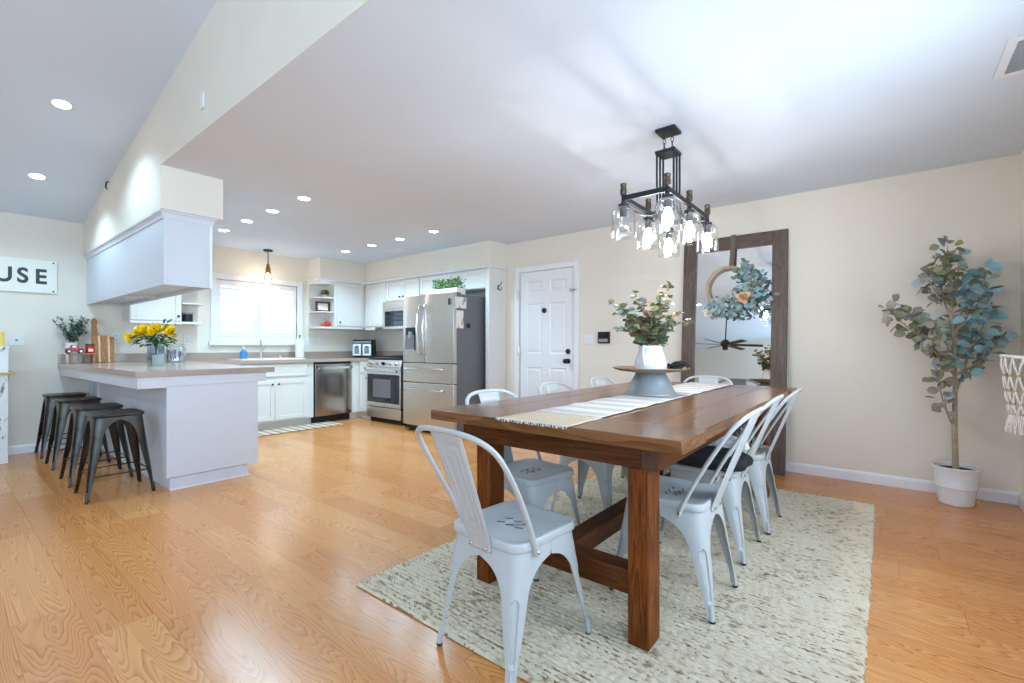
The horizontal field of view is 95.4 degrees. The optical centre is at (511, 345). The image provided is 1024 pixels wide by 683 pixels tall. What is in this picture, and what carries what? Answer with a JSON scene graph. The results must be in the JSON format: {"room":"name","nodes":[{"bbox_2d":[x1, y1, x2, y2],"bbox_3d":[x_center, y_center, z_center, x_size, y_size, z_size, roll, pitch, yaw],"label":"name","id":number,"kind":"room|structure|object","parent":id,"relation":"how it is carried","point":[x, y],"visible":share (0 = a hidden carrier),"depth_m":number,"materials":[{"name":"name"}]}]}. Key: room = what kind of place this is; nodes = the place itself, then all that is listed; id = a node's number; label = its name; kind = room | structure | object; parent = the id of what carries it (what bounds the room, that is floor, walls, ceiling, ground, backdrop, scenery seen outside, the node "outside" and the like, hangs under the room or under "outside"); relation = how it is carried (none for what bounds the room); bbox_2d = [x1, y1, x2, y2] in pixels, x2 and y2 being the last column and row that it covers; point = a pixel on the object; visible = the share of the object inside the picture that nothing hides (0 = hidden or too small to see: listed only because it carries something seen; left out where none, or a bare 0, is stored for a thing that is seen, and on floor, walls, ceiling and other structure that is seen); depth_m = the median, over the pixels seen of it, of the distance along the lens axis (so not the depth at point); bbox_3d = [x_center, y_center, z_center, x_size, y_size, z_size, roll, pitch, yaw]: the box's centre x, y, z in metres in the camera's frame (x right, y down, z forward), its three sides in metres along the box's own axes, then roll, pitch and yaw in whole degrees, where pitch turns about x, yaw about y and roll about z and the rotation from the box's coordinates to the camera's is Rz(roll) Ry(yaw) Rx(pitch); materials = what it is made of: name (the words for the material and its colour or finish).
{"room":"dining room","nodes":[
{"label":"dining room","id":0,"kind":"room"},
{"bbox_2d":[0,0,216,223],"bbox_3d":[-3.518,-1.837,-0.828,9.750,1.017,7.805,0,0,39],"label":"ceiling","id":1,"kind":"structure","parent":0,"point":[112,60],"depth_m":3.24,"materials":[{"name":"white paint"}]},
{"bbox_2d":[26,173,46,179],"bbox_3d":[-4.275,-1.528,4.194,0.130,0.026,0.132,0,0,39],"label":"recessed light","id":2,"kind":"object","parent":1,"relation":"attached to","point":[37,176],"visible":1,"depth_m":4.19,"materials":[{"name":"white plastic"}]},
{"bbox_2d":[49,98,73,109],"bbox_3d":[-3.270,-1.756,3.386,0.130,0.026,0.132,0,0,39],"label":"recessed light","id":3,"kind":"object","parent":1,"relation":"attached to","point":[58,103],"visible":1,"depth_m":3.38,"materials":[{"name":"white plastic"}]},
{"bbox_2d":[0,211,369,445],"bbox_3d":[-6.061,-0.205,3.672,0.150,2.620,11.640,0,0,39],"label":"wall","id":4,"kind":"structure","parent":0,"point":[30,315],"depth_m":5.05,"materials":[{"name":"beige paint"}]},
{"bbox_2d":[8,335,23,345],"bbox_3d":[-5.074,-0.060,4.771,0.012,0.110,0.110,0,0,39],"label":"wall outlet","id":5,"kind":"object","parent":4,"relation":"attached to","point":[13,340],"visible":1,"depth_m":4.77,"materials":[{"name":"white plastic"}]},
{"bbox_2d":[0,256,56,293],"bbox_3d":[-5.254,-0.730,4.534,0.026,0.346,1.195,0,0,39],"label":"wall sign","id":6,"kind":"object","parent":4,"relation":"attached to","point":[16,274],"visible":1,"depth_m":4.83,"materials":[{"name":"metal"}]},
{"bbox_2d":[8,440,82,454],"bbox_3d":[-7.136,1.062,2.201,0.014,0.085,7.700,0,0,39],"label":"baseboard","id":7,"kind":"structure","parent":4,"relation":"attached to","point":[26,448],"depth_m":4.82,"materials":[{"name":"white paint"}]},
{"bbox_2d":[122,291,201,324],"bbox_3d":[-4.175,-0.642,5.624,0.347,0.765,0.755,0,0,39],"label":"upper cabinet","id":8,"kind":"object","parent":4,"relation":"attached to","point":[154,311],"visible":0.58,"depth_m":5.50,"materials":[{"name":"white paint"}]},
{"bbox_2d":[182,312,192,321],"bbox_3d":[-4.051,-0.358,5.816,0.120,0.125,0.120,0,0,39],"label":"tin","id":9,"kind":"object","parent":8,"relation":"on","point":[186,316],"visible":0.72,"depth_m":5.77,"materials":[{"name":"metal"}]},
{"bbox_2d":[174,322,201,324],"bbox_3d":[-4.013,-0.281,5.816,0.300,0.028,0.253,0,0,39],"label":"shelf","id":10,"kind":"object","parent":8,"relation":"attached to","point":[180,323],"depth_m":5.75,"materials":[{"name":"white paint"}]},
{"bbox_2d":[181,291,197,321],"bbox_3d":[-4.142,-0.660,5.919,0.030,0.730,0.253,0,0,39],"label":"shelf","id":11,"kind":"object","parent":8,"relation":"attached to","point":[192,297],"depth_m":5.95,"materials":[{"name":"white paint"}]},
{"bbox_2d":[181,302,201,305],"bbox_3d":[-4.013,-0.520,5.816,0.300,0.016,0.253,0,0,39],"label":"shelf","id":12,"kind":"object","parent":8,"relation":"attached to","point":[182,303],"depth_m":5.77,"materials":[{"name":"white paint"}]},
{"bbox_2d":[58,351,401,362],"bbox_3d":[-2.909,0.136,5.921,1.950,0.098,3.887,0,0,39],"label":"backsplash","id":13,"kind":"structure","parent":4,"relation":"attached to","point":[120,357],"depth_m":6.29,"materials":[{"name":"grey stone"}]},
{"bbox_2d":[208,272,304,344],"bbox_3d":[-3.614,-0.490,6.641,0.170,0.960,1.285,0,0,39],"label":"window","id":14,"kind":"structure","parent":4,"relation":"in","point":[227,337],"depth_m":6.59,"materials":[{"name":"white paint"}]},
{"bbox_2d":[308,280,379,329],"bbox_3d":[-2.663,-0.645,7.508,0.347,0.760,1.098,0,0,39],"label":"upper cabinet","id":15,"kind":"object","parent":4,"relation":"attached to","point":[347,300],"visible":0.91,"depth_m":7.30,"materials":[{"name":"white paint"}]},
{"bbox_2d":[308,281,324,326],"bbox_3d":[-3.049,-0.660,7.280,0.030,0.730,0.258,0,0,39],"label":"shelf","id":16,"kind":"object","parent":15,"relation":"attached to","point":[314,319],"depth_m":7.24,"materials":[{"name":"white paint"}]},
{"bbox_2d":[309,280,334,285],"bbox_3d":[-2.921,-0.985,7.177,0.300,0.080,0.258,0,0,39],"label":"shelf","id":17,"kind":"object","parent":15,"relation":"attached to","point":[315,282],"depth_m":7.12,"materials":[{"name":"white paint"}]},
{"bbox_2d":[315,301,329,310],"bbox_3d":[-2.918,-0.605,7.188,0.030,0.155,0.228,0,0,39],"label":"framed sign","id":18,"kind":"object","parent":15,"relation":"on","point":[319,306],"visible":0.8,"depth_m":7.17,"materials":[{"name":"brown wood"}]},
{"bbox_2d":[307,265,485,284],"bbox_3d":[-1.744,-1.011,6.546,2.985,0.028,0.796,0,0,39],"label":"trim","id":19,"kind":"structure","parent":15,"relation":"attached to","point":[482,266],"depth_m":6.93,"materials":[{"name":"white paint"}]},
{"bbox_2d":[83,0,368,253],"bbox_3d":[-0.945,-0.645,2.377,9.450,3.501,0.415,0,0,39],"label":"wall","id":20,"kind":"structure","parent":0,"point":[240,45],"depth_m":2.96,"materials":[{"name":"beige paint"}]},
{"bbox_2d":[87,218,211,306],"bbox_3d":[-3.568,-0.737,4.460,2.752,0.553,0.320,0,0,39],"label":"upper cabinet","id":21,"kind":"object","parent":20,"relation":"attached to","point":[166,258],"visible":0.97,"depth_m":3.74,"materials":[{"name":"grey paint"}]},
{"bbox_2d":[83,209,217,259],"bbox_3d":[-3.559,-0.987,4.453,2.775,0.055,0.380,0,0,39],"label":"trim","id":22,"kind":"structure","parent":20,"relation":"attached to","point":[159,214],"depth_m":3.71,"materials":[{"name":"grey paint"}]},
{"bbox_2d":[200,91,204,109],"bbox_3d":[-1.911,-1.514,2.877,0.053,0.098,0.014,0,0,39],"label":"wall sensor","id":23,"kind":"object","parent":20,"relation":"attached to","point":[202,95],"visible":1,"depth_m":2.86,"materials":[{"name":"white plastic"}]},
{"bbox_2d":[308,240,505,282],"bbox_3d":[-1.609,-1.180,6.662,3.050,0.310,1.103,0,0,39],"label":"wall","id":24,"kind":"structure","parent":0,"point":[489,252],"depth_m":6.81,"materials":[{"name":"beige paint"}]},
{"bbox_2d":[0,417,1023,682],"bbox_3d":[-2.317,1.155,0.667,9.750,0.100,11.640,0,0,39],"label":"floor","id":25,"kind":"structure","parent":0,"point":[254,577],"depth_m":2.26,"materials":[{"name":"brown wood"}]},
{"bbox_2d":[0,346,15,463],"bbox_3d":[-5.256,0.555,4.116,0.510,1.100,1.160,0,0,39],"label":"console shelf","id":26,"kind":"object","parent":25,"relation":"on","point":[4,372],"visible":1,"depth_m":4.37,"materials":[{"name":"white paint"}]},
{"bbox_2d":[34,392,86,458],"bbox_3d":[-4.651,0.800,4.846,0.408,0.609,0.408,0,0,39],"label":"bar stool","id":27,"kind":"object","parent":25,"relation":"on","point":[47,412],"visible":0.52,"depth_m":4.67,"materials":[{"name":"grey metal"}]},
{"bbox_2d":[45,396,110,470],"bbox_3d":[-4.105,0.800,4.407,0.408,0.609,0.408,0,0,39],"label":"bar stool","id":28,"kind":"object","parent":25,"relation":"on","point":[61,408],"visible":0.6,"depth_m":4.26,"materials":[{"name":"grey metal"}]},
{"bbox_2d":[59,402,133,487],"bbox_3d":[-3.485,0.800,3.910,0.408,0.609,0.408,0,0,39],"label":"bar stool","id":29,"kind":"object","parent":25,"relation":"on","point":[77,422],"visible":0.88,"depth_m":3.87,"materials":[{"name":"grey metal"}]},
{"bbox_2d":[74,408,155,503],"bbox_3d":[-3.007,0.800,3.531,0.408,0.609,0.408,0,0,39],"label":"bar stool","id":30,"kind":"object","parent":25,"relation":"on","point":[97,423],"visible":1,"depth_m":3.50,"materials":[{"name":"grey metal"}]},
{"bbox_2d":[60,368,266,490],"bbox_3d":[-3.513,0.667,4.556,2.713,0.876,0.972,0,0,39],"label":"base cabinet","id":31,"kind":"object","parent":25,"relation":"on","point":[200,429],"visible":0.8,"depth_m":3.78,"materials":[{"name":"grey paint"}]},
{"bbox_2d":[58,351,401,377],"bbox_3d":[-2.604,0.158,5.674,2.735,0.141,3.890,0,0,39],"label":"countertop","id":32,"kind":"structure","parent":31,"relation":"on","point":[135,365],"depth_m":5.02,"materials":[{"name":"grey stone"}]},
{"bbox_2d":[52,316,89,362],"bbox_3d":[-4.726,-0.075,5.003,0.300,0.518,0.196,0,0,-19],"label":"potted plant","id":33,"kind":"object","parent":32,"relation":"on","point":[76,332],"visible":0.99,"depth_m":4.99,"materials":[{"name":"green plant"}]},
{"bbox_2d":[66,353,96,363],"bbox_3d":[-4.570,0.131,4.954,0.130,0.107,0.225,0,0,39],"label":"stand","id":34,"kind":"object","parent":32,"relation":"on","point":[69,354],"visible":0.91,"depth_m":4.90,"materials":[{"name":"brown wood"}]},
{"bbox_2d":[64,345,83,352],"bbox_3d":[-4.589,0.033,4.885,0.090,0.088,0.144,0,0,39],"label":"toy truck","id":35,"kind":"object","parent":34,"relation":"on","point":[73,348],"visible":1,"depth_m":4.86,"materials":[{"name":"red ceramic"}]},
{"bbox_2d":[85,344,94,352],"bbox_3d":[-4.526,0.025,4.998,0.082,0.102,0.078,0,0,39],"label":"jar candle","id":36,"kind":"object","parent":34,"relation":"on","point":[89,348],"visible":0.92,"depth_m":4.97,"materials":[{"name":"red glass"}]},
{"bbox_2d":[91,318,114,362],"bbox_3d":[-4.558,-0.064,5.191,0.092,0.490,0.190,0,0,39],"label":"cutting board","id":37,"kind":"object","parent":32,"relation":"on","point":[104,344],"visible":0.98,"depth_m":5.17,"materials":[{"name":"brown wood"}]},
{"bbox_2d":[123,319,177,364],"bbox_3d":[-3.473,-0.042,4.535,0.434,0.452,0.426,0,0,39],"label":"flower vase","id":38,"kind":"object","parent":32,"relation":"on","point":[141,331],"visible":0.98,"depth_m":4.48,"materials":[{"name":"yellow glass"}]},
{"bbox_2d":[152,355,163,365],"bbox_3d":[-3.279,0.134,4.318,0.092,0.100,0.092,0,0,39],"label":"candle jar","id":39,"kind":"object","parent":32,"relation":"on","point":[157,360],"visible":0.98,"depth_m":4.28,"materials":[{"name":"green glass"}]},
{"bbox_2d":[165,344,185,361],"bbox_3d":[-3.883,0.079,5.386,0.196,0.210,0.196,0,0,39],"label":"glass jar","id":40,"kind":"object","parent":32,"relation":"on","point":[170,354],"visible":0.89,"depth_m":5.32,"materials":[{"name":"glass"}]},
{"bbox_2d":[227,358,305,360],"bbox_3d":[-3.345,0.262,6.377,0.530,0.186,0.840,0,0,39],"label":"sink","id":41,"kind":"object","parent":32,"relation":"in","point":[236,358],"visible":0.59,"depth_m":6.30,"materials":[{"name":"ceramic"}]},
{"bbox_2d":[295,335,303,357],"bbox_3d":[-3.142,0.011,6.901,0.150,0.346,0.150,0,0,39],"label":"paper towel holder","id":42,"kind":"object","parent":32,"relation":"on","point":[299,343],"visible":0.85,"depth_m":6.85,"materials":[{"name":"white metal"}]},
{"bbox_2d":[352,340,376,357],"bbox_3d":[-2.392,0.042,7.538,0.330,0.285,0.350,0,0,-3],"label":"air fryer oven","id":43,"kind":"object","parent":32,"relation":"on","point":[360,348],"visible":0.94,"depth_m":7.40,"materials":[{"name":"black metal"}]},
{"bbox_2d":[352,344,360,355],"bbox_3d":[-2.462,0.061,7.398,0.136,0.185,0.023,0,0,-3],"label":"basket","id":44,"kind":"object","parent":43,"relation":"on","point":[356,348],"depth_m":7.39,"materials":[{"name":"glass"}]},
{"bbox_2d":[362,344,370,355],"bbox_3d":[-2.306,0.061,7.407,0.136,0.185,0.023,0,0,-3],"label":"basket","id":45,"kind":"object","parent":43,"relation":"on","point":[366,348],"depth_m":7.39,"materials":[{"name":"glass"}]},
{"bbox_2d":[235,362,312,430],"bbox_3d":[-3.496,0.667,6.187,0.696,0.875,1.475,0,0,39],"label":"base cabinet","id":46,"kind":"object","parent":25,"relation":"on","point":[285,399],"visible":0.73,"depth_m":6.26,"materials":[{"name":"white paint"}]},
{"bbox_2d":[258,421,341,436],"bbox_3d":[-2.896,1.097,6.197,0.395,0.006,1.200,0,0,39],"label":"kitchen mat","id":47,"kind":"object","parent":25,"relation":"on","point":[327,423],"visible":0.92,"depth_m":6.19,"materials":[{"name":"white fabric"}]},
{"bbox_2d":[312,361,351,422],"bbox_3d":[-2.827,0.669,6.982,0.710,0.872,0.588,0,0,39],"label":"dishwasher","id":48,"kind":"object","parent":25,"relation":"on","point":[332,381],"visible":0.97,"depth_m":6.76,"materials":[{"name":"metal"}]},
{"bbox_2d":[349,361,370,418],"bbox_3d":[-2.325,0.667,7.450,0.942,0.875,0.760,0,0,39],"label":"base cabinet","id":49,"kind":"object","parent":25,"relation":"on","point":[359,376],"visible":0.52,"depth_m":7.08,"materials":[{"name":"white paint"}]},
{"bbox_2d":[364,355,406,425],"bbox_3d":[-1.676,0.626,6.853,0.803,0.957,0.649,0,0,39],"label":"range","id":50,"kind":"object","parent":25,"relation":"on","point":[385,381],"visible":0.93,"depth_m":6.62,"materials":[{"name":"silver metal"}]},
{"bbox_2d":[368,357,402,359],"bbox_3d":[-1.653,0.184,6.882,0.783,0.009,0.565,0,0,39],"label":"cooktop","id":51,"kind":"object","parent":50,"relation":"in","point":[397,358],"depth_m":6.71,"materials":[{"name":"black glass"}]},
{"bbox_2d":[403,292,485,431],"bbox_3d":[-0.864,0.227,6.125,0.955,1.757,0.848,0,0,39],"label":"refrigerator","id":52,"kind":"object","parent":25,"relation":"on","point":[446,363],"visible":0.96,"depth_m":5.81,"materials":[{"name":"silver metal"}]},
{"bbox_2d":[431,276,465,294],"bbox_3d":[-0.829,-0.770,6.006,0.526,0.234,0.226,0,0,39],"label":"grass planter","id":53,"kind":"object","parent":52,"relation":"on","point":[446,285],"visible":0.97,"depth_m":5.94,"materials":[{"name":"green plant"}]},
{"bbox_2d":[456,310,462,327],"bbox_3d":[-0.633,-0.323,5.647,0.002,0.215,0.125,0,0,39],"label":"card","id":54,"kind":"object","parent":52,"relation":"attached to","point":[459,314],"visible":1,"depth_m":5.64,"materials":[{"name":"white paper"}]},
{"bbox_2d":[455,296,465,308],"bbox_3d":[-0.624,-0.527,5.658,0.002,0.135,0.195,0,0,39],"label":"card","id":55,"kind":"object","parent":52,"relation":"attached to","point":[460,302],"visible":1,"depth_m":5.66,"materials":[{"name":"white paper"}]},
{"bbox_2d":[485,265,506,399],"bbox_3d":[-0.205,0.041,6.016,0.075,2.129,0.350,0,0,39],"label":"end panel","id":56,"kind":"object","parent":25,"relation":"on","point":[495,299],"visible":0.8,"depth_m":5.98,"materials":[{"name":"white paint"}]},
{"bbox_2d":[357,466,875,682],"bbox_3d":[0.889,1.093,2.675,1.866,0.023,2.835,0,0,39],"label":"area rug","id":57,"kind":"object","parent":25,"relation":"on","point":[798,611],"visible":0.57,"depth_m":1.95,"materials":[{"name":"fabric"}]},
{"bbox_2d":[415,425,591,682],"bbox_3d":[-0.035,0.681,1.705,0.426,0.838,0.579,0,0,43],"label":"dining chair","id":58,"kind":"object","parent":57,"relation":"on","point":[514,538],"visible":1,"depth_m":1.57,"materials":[{"name":"grey metal"}]},
{"bbox_2d":[465,389,580,581],"bbox_3d":[0.053,0.669,2.493,0.426,0.838,0.579,0,0,-44],"label":"dining chair","id":59,"kind":"object","parent":57,"relation":"on","point":[536,480],"visible":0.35,"depth_m":2.39,"materials":[{"name":"grey metal"}]},
{"bbox_2d":[538,381,627,510],"bbox_3d":[0.488,0.669,3.108,0.579,0.838,0.426,0,0,39],"label":"dining chair","id":60,"kind":"object","parent":57,"relation":"on","point":[603,471],"visible":0.45,"depth_m":2.98,"materials":[{"name":"grey metal"}]},
{"bbox_2d":[431,382,796,651],"bbox_3d":[0.844,0.696,2.813,1.195,0.784,2.455,0,0,39],"label":"dining table","id":61,"kind":"object","parent":57,"relation":"on","point":[648,440],"visible":0.6,"depth_m":1.88,"materials":[{"name":"brown wood"}]},
{"bbox_2d":[496,382,733,428],"bbox_3d":[0.834,0.305,2.800,0.363,0.017,2.451,0,0,39],"label":"table runner","id":62,"kind":"object","parent":61,"relation":"on","point":[577,413],"visible":0.88,"depth_m":2.22,"materials":[{"name":"fabric"}]},
{"bbox_2d":[613,366,690,396],"bbox_3d":[0.858,0.214,2.882,0.462,0.165,0.462,0,0,39],"label":"cake stand","id":63,"kind":"object","parent":62,"relation":"on","point":[645,382],"visible":0.94,"depth_m":2.78,"materials":[{"name":"metal"}]},
{"bbox_2d":[635,345,666,368],"bbox_3d":[0.850,0.074,2.857,0.192,0.158,0.192,0,0,-6],"label":"pitcher","id":64,"kind":"object","parent":63,"relation":"on","point":[651,356],"visible":0.86,"depth_m":2.78,"materials":[{"name":"white ceramic"}]},
{"bbox_2d":[608,281,694,346],"bbox_3d":[0.857,-0.180,2.856,0.525,0.430,0.282,0,0,-15],"label":"bunch","id":65,"kind":"object","parent":64,"relation":"on","point":[648,330],"visible":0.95,"depth_m":2.83,"materials":[{"name":"green plant"}]},
{"bbox_2d":[667,360,689,368],"bbox_3d":[1.013,0.119,2.836,0.142,0.063,0.115,0,0,39],"label":"bead garland","id":66,"kind":"object","parent":63,"relation":"on","point":[680,364],"visible":0.94,"depth_m":2.80},
{"bbox_2d":[590,376,670,477],"bbox_3d":[0.919,0.669,3.622,0.579,0.838,0.426,0,0,39],"label":"dining chair","id":67,"kind":"object","parent":57,"relation":"on","point":[600,381],"visible":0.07,"depth_m":3.81,"materials":[{"name":"grey metal"}]},
{"bbox_2d":[609,406,764,624],"bbox_3d":[0.781,0.669,2.060,0.579,0.838,0.426,0,0,39],"label":"dining chair","id":68,"kind":"object","parent":57,"relation":"on","point":[692,507],"visible":0.7,"depth_m":1.92,"materials":[{"name":"grey metal"}]},
{"bbox_2d":[663,375,732,474],"bbox_3d":[1.503,0.669,3.749,0.426,0.838,0.579,0,0,39],"label":"dining chair","id":69,"kind":"object","parent":57,"relation":"on","point":[702,378],"visible":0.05,"depth_m":3.95,"materials":[{"name":"grey metal"}]},
{"bbox_2d":[659,394,783,565],"bbox_3d":[1.147,0.669,2.548,0.579,0.838,0.426,0,0,39],"label":"dining chair","id":70,"kind":"object","parent":57,"relation":"on","point":[739,482],"visible":0.66,"depth_m":2.40,"materials":[{"name":"grey metal"}]},
{"bbox_2d":[677,445,752,480],"bbox_3d":[1.028,0.590,2.448,0.341,0.101,0.387,0,0,-39],"label":"seat cushion","id":71,"kind":"object","parent":70,"relation":"on","point":[698,458],"visible":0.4,"depth_m":2.37,"materials":[{"name":"black fabric"}]},
{"bbox_2d":[709,435,749,453],"bbox_3d":[1.183,0.570,2.673,0.320,0.140,0.216,0,0,39],"label":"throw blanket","id":72,"kind":"object","parent":70,"relation":"on","point":[731,439],"visible":0.18,"depth_m":2.58,"materials":[{"name":"white fabric"}]},
{"bbox_2d":[699,388,802,534],"bbox_3d":[1.478,0.669,2.924,0.579,0.838,0.426,0,0,39],"label":"dining chair","id":73,"kind":"object","parent":57,"relation":"on","point":[760,471],"visible":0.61,"depth_m":2.75,"materials":[{"name":"grey metal"}]},
{"bbox_2d":[681,229,787,474],"bbox_3d":[2.036,0.036,4.331,0.903,2.141,0.213,0,0,39],"label":"floor mirror","id":74,"kind":"object","parent":25,"relation":"on","point":[751,350],"visible":0.53,"depth_m":4.29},
{"bbox_2d":[694,245,771,443],"bbox_3d":[2.039,0.036,4.336,0.659,1.901,0.006,0,-5,39],"label":"mirror glass","id":75,"kind":"object","parent":74,"relation":"attached to","point":[738,349],"depth_m":4.34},
{"bbox_2d":[702,235,779,318],"bbox_3d":[2.084,-0.645,4.255,0.645,0.799,0.234,0,0,39],"label":"wreath","id":76,"kind":"object","parent":74,"relation":"hanging from","point":[720,308],"visible":1,"depth_m":4.23,"materials":[{"name":"green plant"}]},
{"bbox_2d":[702,309,711,316],"bbox_3d":[1.839,-0.312,4.394,0.090,0.081,0.040,0,0,39],"label":"flower","id":77,"kind":"object","parent":76,"relation":"on","point":[706,312],"depth_m":4.39,"materials":[{"name":"white plant"}]},
{"bbox_2d":[735,292,749,303],"bbox_3d":[2.067,-0.432,4.176,0.119,0.118,0.072,0,0,39],"label":"flower","id":78,"kind":"object","parent":76,"relation":"on","point":[742,297],"depth_m":4.17,"materials":[{"name":"orange plant"}]},
{"bbox_2d":[878,236,1018,507],"bbox_3d":[3.010,0.172,3.266,0.912,1.866,0.362,0,0,-6],"label":"potted tree","id":79,"kind":"object","parent":25,"relation":"on","point":[956,483],"visible":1,"depth_m":3.25,"materials":[{"name":"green plant"}]},
{"bbox_2d":[161,0,1023,263],"bbox_3d":[-0.552,-1.410,4.161,7.830,0.150,3.680,0,0,39],"label":"ceiling","id":80,"kind":"structure","parent":0,"point":[506,122],"depth_m":2.66,"materials":[{"name":"white paint"}]},
{"bbox_2d":[263,249,272,280],"bbox_3d":[-3.391,-1.102,6.479,0.128,0.464,0.128,0,0,39],"label":"pendant light","id":81,"kind":"object","parent":80,"relation":"hanging from","point":[268,269],"visible":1,"depth_m":6.46,"materials":[{"name":"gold metal"}]},
{"bbox_2d":[379,247,409,253],"bbox_3d":[-1.644,-1.330,6.499,0.360,0.008,0.260,0,0,39],"label":"ceiling vent","id":82,"kind":"object","parent":80,"relation":"in","point":[393,250],"visible":1,"depth_m":6.49,"materials":[{"name":"white paint"}]},
{"bbox_2d":[611,124,718,256],"bbox_3d":[0.966,-0.978,2.881,0.398,0.712,0.862,0,0,39],"label":"chandelier","id":83,"kind":"object","parent":80,"relation":"hanging from","point":[670,194],"visible":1,"depth_m":2.84,"materials":[{"name":"metal"}]},
{"bbox_2d":[618,200,628,216],"bbox_3d":[0.641,-0.791,2.681,0.060,0.090,0.060,0,0,39],"label":"socket","id":84,"kind":"object","parent":83,"relation":"attached to","point":[623,206],"depth_m":2.66,"materials":[{"name":"metal"}]},
{"bbox_2d":[643,216,652,228],"bbox_3d":[0.866,-0.791,2.962,0.060,0.090,0.060,0,0,39],"label":"socket","id":85,"kind":"object","parent":83,"relation":"attached to","point":[648,220],"depth_m":2.94,"materials":[{"name":"metal"}]},
{"bbox_2d":[662,191,672,208],"bbox_3d":[0.841,-0.791,2.521,0.060,0.090,0.060,0,0,39],"label":"socket","id":86,"kind":"object","parent":83,"relation":"attached to","point":[667,198],"depth_m":2.50,"materials":[{"name":"metal"}]},
{"bbox_2d":[664,225,672,238],"bbox_3d":[1.092,-0.791,3.242,0.060,0.090,0.060,0,0,39],"label":"socket","id":87,"kind":"object","parent":83,"relation":"attached to","point":[669,231],"depth_m":3.22,"materials":[{"name":"metal"}]},
{"bbox_2d":[684,206,694,221],"bbox_3d":[1.066,-0.791,2.801,0.060,0.090,0.060,0,0,39],"label":"socket","id":88,"kind":"object","parent":83,"relation":"attached to","point":[690,211],"depth_m":2.78,"materials":[{"name":"metal"}]},
{"bbox_2d":[702,219,711,232],"bbox_3d":[1.291,-0.791,3.082,0.060,0.090,0.060,0,0,39],"label":"socket","id":89,"kind":"object","parent":83,"relation":"attached to","point":[707,225],"depth_m":3.07,"materials":[{"name":"metal"}]},
{"bbox_2d":[992,35,1023,80],"bbox_3d":[2.391,-1.330,2.088,0.285,0.008,0.390,0,0,39],"label":"ceiling vent","id":90,"kind":"object","parent":80,"relation":"in","point":[1011,44],"visible":1,"depth_m":2.17,"materials":[{"name":"white metal"}]},
{"bbox_2d":[370,154,1020,492],"bbox_3d":[1.337,-0.205,5.101,9.600,2.620,0.150,0,0,39],"label":"wall","id":91,"kind":"structure","parent":0,"point":[862,404],"depth_m":3.80,"materials":[{"name":"beige paint"}]},
{"bbox_2d":[365,282,385,329],"bbox_3d":[-2.083,-0.639,7.538,0.575,0.769,0.325,0,0,39],"label":"upper cabinet","id":92,"kind":"object","parent":91,"relation":"attached to","point":[375,293],"visible":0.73,"depth_m":7.43,"materials":[{"name":"white paint"}]},
{"bbox_2d":[386,277,420,300],"bbox_3d":[-1.557,-0.855,7.099,0.791,0.339,0.352,0,0,39],"label":"upper cabinet","id":93,"kind":"object","parent":91,"relation":"attached to","point":[396,289],"visible":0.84,"depth_m":6.98,"materials":[{"name":"white paint"}]},
{"bbox_2d":[383,300,402,330],"bbox_3d":[-1.579,-0.464,7.059,0.760,0.434,0.442,0,0,39],"label":"microwave","id":94,"kind":"object","parent":93,"relation":"attached to","point":[392,310],"visible":0.46,"depth_m":6.98,"materials":[{"name":"silver metal"}]},
{"bbox_2d":[420,268,485,294],"bbox_3d":[-0.733,-0.879,6.455,1.295,0.289,0.325,0,0,39],"label":"upper cabinet","id":95,"kind":"object","parent":91,"relation":"attached to","point":[475,282],"visible":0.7,"depth_m":6.18,"materials":[{"name":"white paint"}]},
{"bbox_2d":[517,267,576,396],"bbox_3d":[0.430,0.084,5.723,0.896,2.027,0.130,0,0,39],"label":"door","id":96,"kind":"structure","parent":91,"relation":"in","point":[547,297],"depth_m":5.74,"materials":[{"name":"white paint"}]},
{"bbox_2d":[515,260,578,397],"bbox_3d":[0.407,0.050,5.739,0.950,2.110,0.018,0,0,39],"label":"trim","id":97,"kind":"structure","parent":91,"relation":"attached to","point":[575,263],"depth_m":5.58,"materials":[{"name":"white paint"}]},
{"bbox_2d":[584,334,592,344],"bbox_3d":[0.880,-0.075,5.365,0.118,0.120,0.010,0,0,39],"label":"light switch","id":98,"kind":"object","parent":91,"relation":"attached to","point":[588,338],"visible":1,"depth_m":5.36,"materials":[{"name":"white plastic"}]},
{"bbox_2d":[598,332,609,342],"bbox_3d":[1.030,-0.095,5.229,0.140,0.130,0.034,0,0,39],"label":"alarm keypad","id":99,"kind":"object","parent":91,"relation":"attached to","point":[603,337],"visible":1,"depth_m":5.21,"materials":[{"name":"black plastic"}]},
{"bbox_2d":[786,461,1018,504],"bbox_3d":[2.159,1.062,4.336,3.520,0.085,0.014,0,0,39],"label":"baseboard","id":100,"kind":"structure","parent":91,"relation":"attached to","point":[995,495],"depth_m":3.68,"materials":[{"name":"white paint"}]},
{"bbox_2d":[1021,150,1023,495],"bbox_3d":[2.491,-0.190,1.818,0.150,2.590,3.525,0,0,39],"label":"wall","id":101,"kind":"structure","parent":0,"point":[1022,153],"depth_m":3.20,"materials":[{"name":"beige paint"}]},
{"bbox_2d":[999,354,1023,434],"bbox_3d":[2.739,0.257,2.444,0.253,0.425,0.312,0,0,42],"label":"macrame hanger","id":102,"kind":"object","parent":101,"relation":"attached to","point":[1014,420],"visible":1,"depth_m":2.46,"materials":[{"name":"fabric"}]},
{"bbox_2d":[1018,493,1023,510],"bbox_3d":[2.428,1.062,1.870,0.014,0.085,3.525,0,0,39],"label":"baseboard","id":103,"kind":"structure","parent":101,"relation":"attached to","point":[1020,496],"depth_m":3.18,"materials":[{"name":"white paint"}]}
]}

